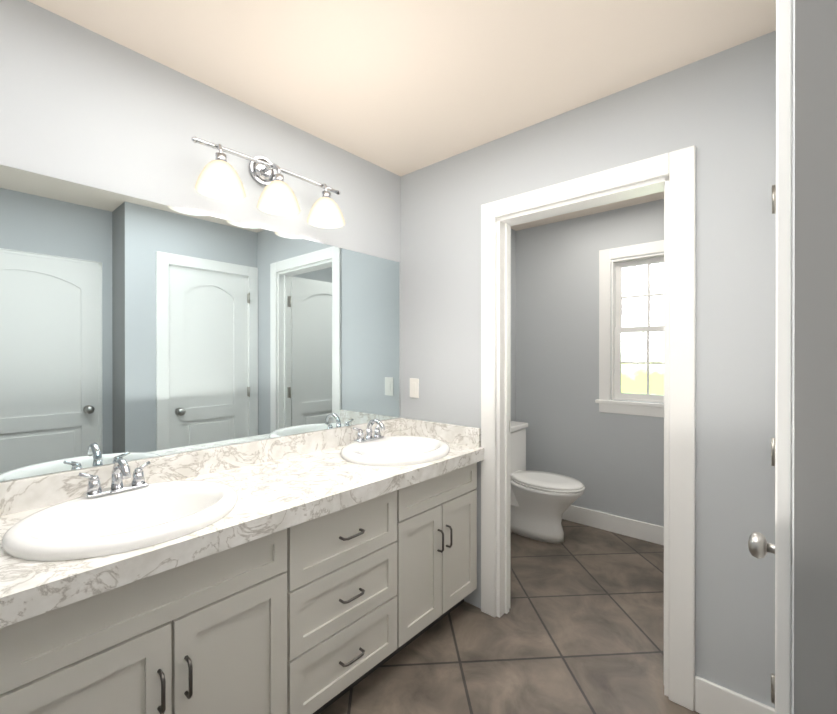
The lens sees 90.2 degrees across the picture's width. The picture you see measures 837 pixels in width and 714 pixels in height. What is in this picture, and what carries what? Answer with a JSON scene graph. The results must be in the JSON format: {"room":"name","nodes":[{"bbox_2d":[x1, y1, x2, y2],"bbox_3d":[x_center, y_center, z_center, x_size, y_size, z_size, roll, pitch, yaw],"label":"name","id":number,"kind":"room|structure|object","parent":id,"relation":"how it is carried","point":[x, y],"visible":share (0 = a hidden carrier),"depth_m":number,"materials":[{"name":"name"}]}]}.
{"room":"bathroom","nodes":[
{"label":"bathroom","id":0,"kind":"room"},
{"bbox_2d":[0,0,515,481],"bbox_3d":[-0.552,0.107,2.152,0.110,2.440,4.400,0,0,41],"label":"wall","id":1,"kind":"structure","parent":0,"point":[79,104],"depth_m":1.56,"materials":[{"name":"grey paint"}]},
{"bbox_2d":[0,165,398,481],"bbox_3d":[-0.707,-0.103,1.882,0.006,0.951,1.790,0,0,41],"label":"mirror","id":2,"kind":"object","parent":1,"relation":"attached to","point":[132,328],"visible":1,"depth_m":1.59,"materials":[{"name":"clear glass"}]},
{"bbox_2d":[0,418,399,505],"bbox_3d":[-0.707,0.423,1.871,0.020,0.098,1.842,0,0,41],"label":"backsplash","id":3,"kind":"structure","parent":1,"relation":"attached to","point":[241,454],"depth_m":1.62,"materials":[{"name":"white stone"}]},
{"bbox_2d":[191,137,344,228],"bbox_3d":[-0.620,-0.766,1.805,0.237,0.263,0.684,0,0,41],"label":"sconce","id":4,"kind":"object","parent":1,"relation":"attached to","point":[218,178],"visible":1,"depth_m":1.75,"materials":[{"name":"white glass"}]},
{"bbox_2d":[27,0,775,230],"bbox_3d":[0.288,-1.137,1.417,2.340,0.050,4.400,0,0,41],"label":"ceiling","id":5,"kind":"structure","parent":0,"point":[400,88],"depth_m":1.53,"materials":[{"name":"beige paint"}]},
{"bbox_2d":[319,519,699,713],"bbox_3d":[0.288,1.353,1.422,2.340,0.050,4.400,0,0,41],"label":"floor","id":6,"kind":"structure","parent":0,"point":[578,628],"depth_m":1.90,"materials":[{"name":"tile"}]},
{"bbox_2d":[0,458,483,713],"bbox_3d":[-0.482,0.930,1.686,0.605,0.795,1.827,0,0,41],"label":"bathroom vanity","id":7,"kind":"object","parent":6,"relation":"on","point":[317,572],"depth_m":1.29,"materials":[{"name":"white paint"}]},
{"bbox_2d":[0,446,483,621],"bbox_3d":[-0.484,0.503,1.677,0.612,0.060,1.842,0,0,41],"label":"countertop","id":8,"kind":"structure","parent":7,"relation":"on","point":[299,486],"depth_m":1.35,"materials":[{"name":"white stone"}]},
{"bbox_2d":[78,458,149,498],"bbox_3d":[-0.953,0.382,1.334,0.147,0.116,0.197,0,0,41],"label":"faucet","id":9,"kind":"object","parent":8,"relation":"on","point":[138,488],"depth_m":1.34,"materials":[{"name":"silver metal"}]},
{"bbox_2d":[0,466,271,589],"bbox_3d":[-0.836,0.535,1.233,0.510,0.196,0.564,0,0,41],"label":"sink","id":10,"kind":"object","parent":8,"relation":"in","point":[41,537],"depth_m":1.23,"materials":[{"name":"white ceramic"}]},
{"bbox_2d":[353,419,384,442],"bbox_3d":[-0.227,0.380,2.167,0.147,0.116,0.197,0,0,41],"label":"faucet","id":11,"kind":"object","parent":8,"relation":"on","point":[377,438],"depth_m":2.17,"materials":[{"name":"silver metal"}]},
{"bbox_2d":[316,430,471,473],"bbox_3d":[-0.110,0.534,2.066,0.510,0.196,0.564,0,0,41],"label":"sink","id":12,"kind":"object","parent":8,"relation":"in","point":[395,451],"depth_m":2.12,"materials":[{"name":"white ceramic"}]},
{"bbox_2d":[511,421,584,542],"bbox_3d":[0.870,0.932,3.129,0.737,0.785,0.490,0,0,41],"label":"toilet","id":13,"kind":"object","parent":6,"relation":"on","point":[541,502],"visible":0.71,"depth_m":3.01,"materials":[{"name":"white ceramic"}]},
{"bbox_2d":[401,30,775,708],"bbox_3d":[0.642,0.107,1.993,1.900,2.440,0.110,0,0,41],"label":"wall","id":14,"kind":"structure","parent":0,"point":[719,110],"depth_m":1.55,"materials":[{"name":"grey paint"}]},
{"bbox_2d":[410,378,418,397],"bbox_3d":[-0.027,0.186,2.497,0.072,0.116,0.008,0,0,41],"label":"switch plate","id":15,"kind":"object","parent":14,"relation":"attached to","point":[414,387],"visible":1,"depth_m":2.49,"materials":[{"name":"white plastic"}]},
{"bbox_2d":[400,418,479,445],"bbox_3d":[0.111,0.422,2.367,0.561,0.098,0.020,0,0,41],"label":"backsplash","id":16,"kind":"structure","parent":14,"relation":"attached to","point":[442,430],"depth_m":2.33,"materials":[{"name":"white stone"}]},
{"bbox_2d":[481,145,695,710],"bbox_3d":[0.727,0.267,1.920,0.938,2.120,0.150,0,0,41],"label":"door frame","id":17,"kind":"structure","parent":14,"relation":"attached to","point":[672,175],"depth_m":1.66,"materials":[{"name":"white paint"}]},
{"bbox_2d":[516,199,663,526],"bbox_3d":[1.615,0.105,3.109,1.900,2.440,0.110,0,0,41],"label":"wall","id":18,"kind":"structure","parent":0,"point":[613,463],"depth_m":3.33,"materials":[{"name":"grey paint"}]},
{"bbox_2d":[562,505,663,545],"bbox_3d":[1.532,1.260,3.101,1.790,0.130,0.015,0,0,41],"label":"baseboard","id":19,"kind":"structure","parent":18,"relation":"attached to","point":[641,530],"depth_m":3.13,"materials":[{"name":"white paint"}]},
{"bbox_2d":[595,240,663,417],"bbox_3d":[1.736,-0.197,2.973,0.870,1.245,0.155,0,0,41],"label":"window","id":20,"kind":"structure","parent":18,"relation":"in","point":[631,329],"depth_m":3.12,"materials":[{"name":"white paint"}]},
{"bbox_2d":[791,0,836,713],"bbox_3d":[0.519,0.111,0.237,0.440,2.440,2.700,0,0,41],"label":"wall","id":21,"kind":"structure","parent":0,"point":[814,412],"depth_m":0.63,"materials":[{"name":"grey paint"}]},
{"bbox_2d":[771,0,792,713],"bbox_3d":[1.000,0.269,1.071,0.151,2.120,0.800,0,0,41],"label":"trim","id":22,"kind":"structure","parent":21,"relation":"attached to","point":[781,451],"depth_m":0.80,"materials":[{"name":"white paint"}]},
{"bbox_2d":[748,532,774,558],"bbox_3d":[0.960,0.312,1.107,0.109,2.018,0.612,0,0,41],"label":"door knob","id":23,"kind":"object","parent":22,"relation":"attached to","point":[759,546],"depth_m":0.93,"materials":[{"name":"silver metal"}]}
]}

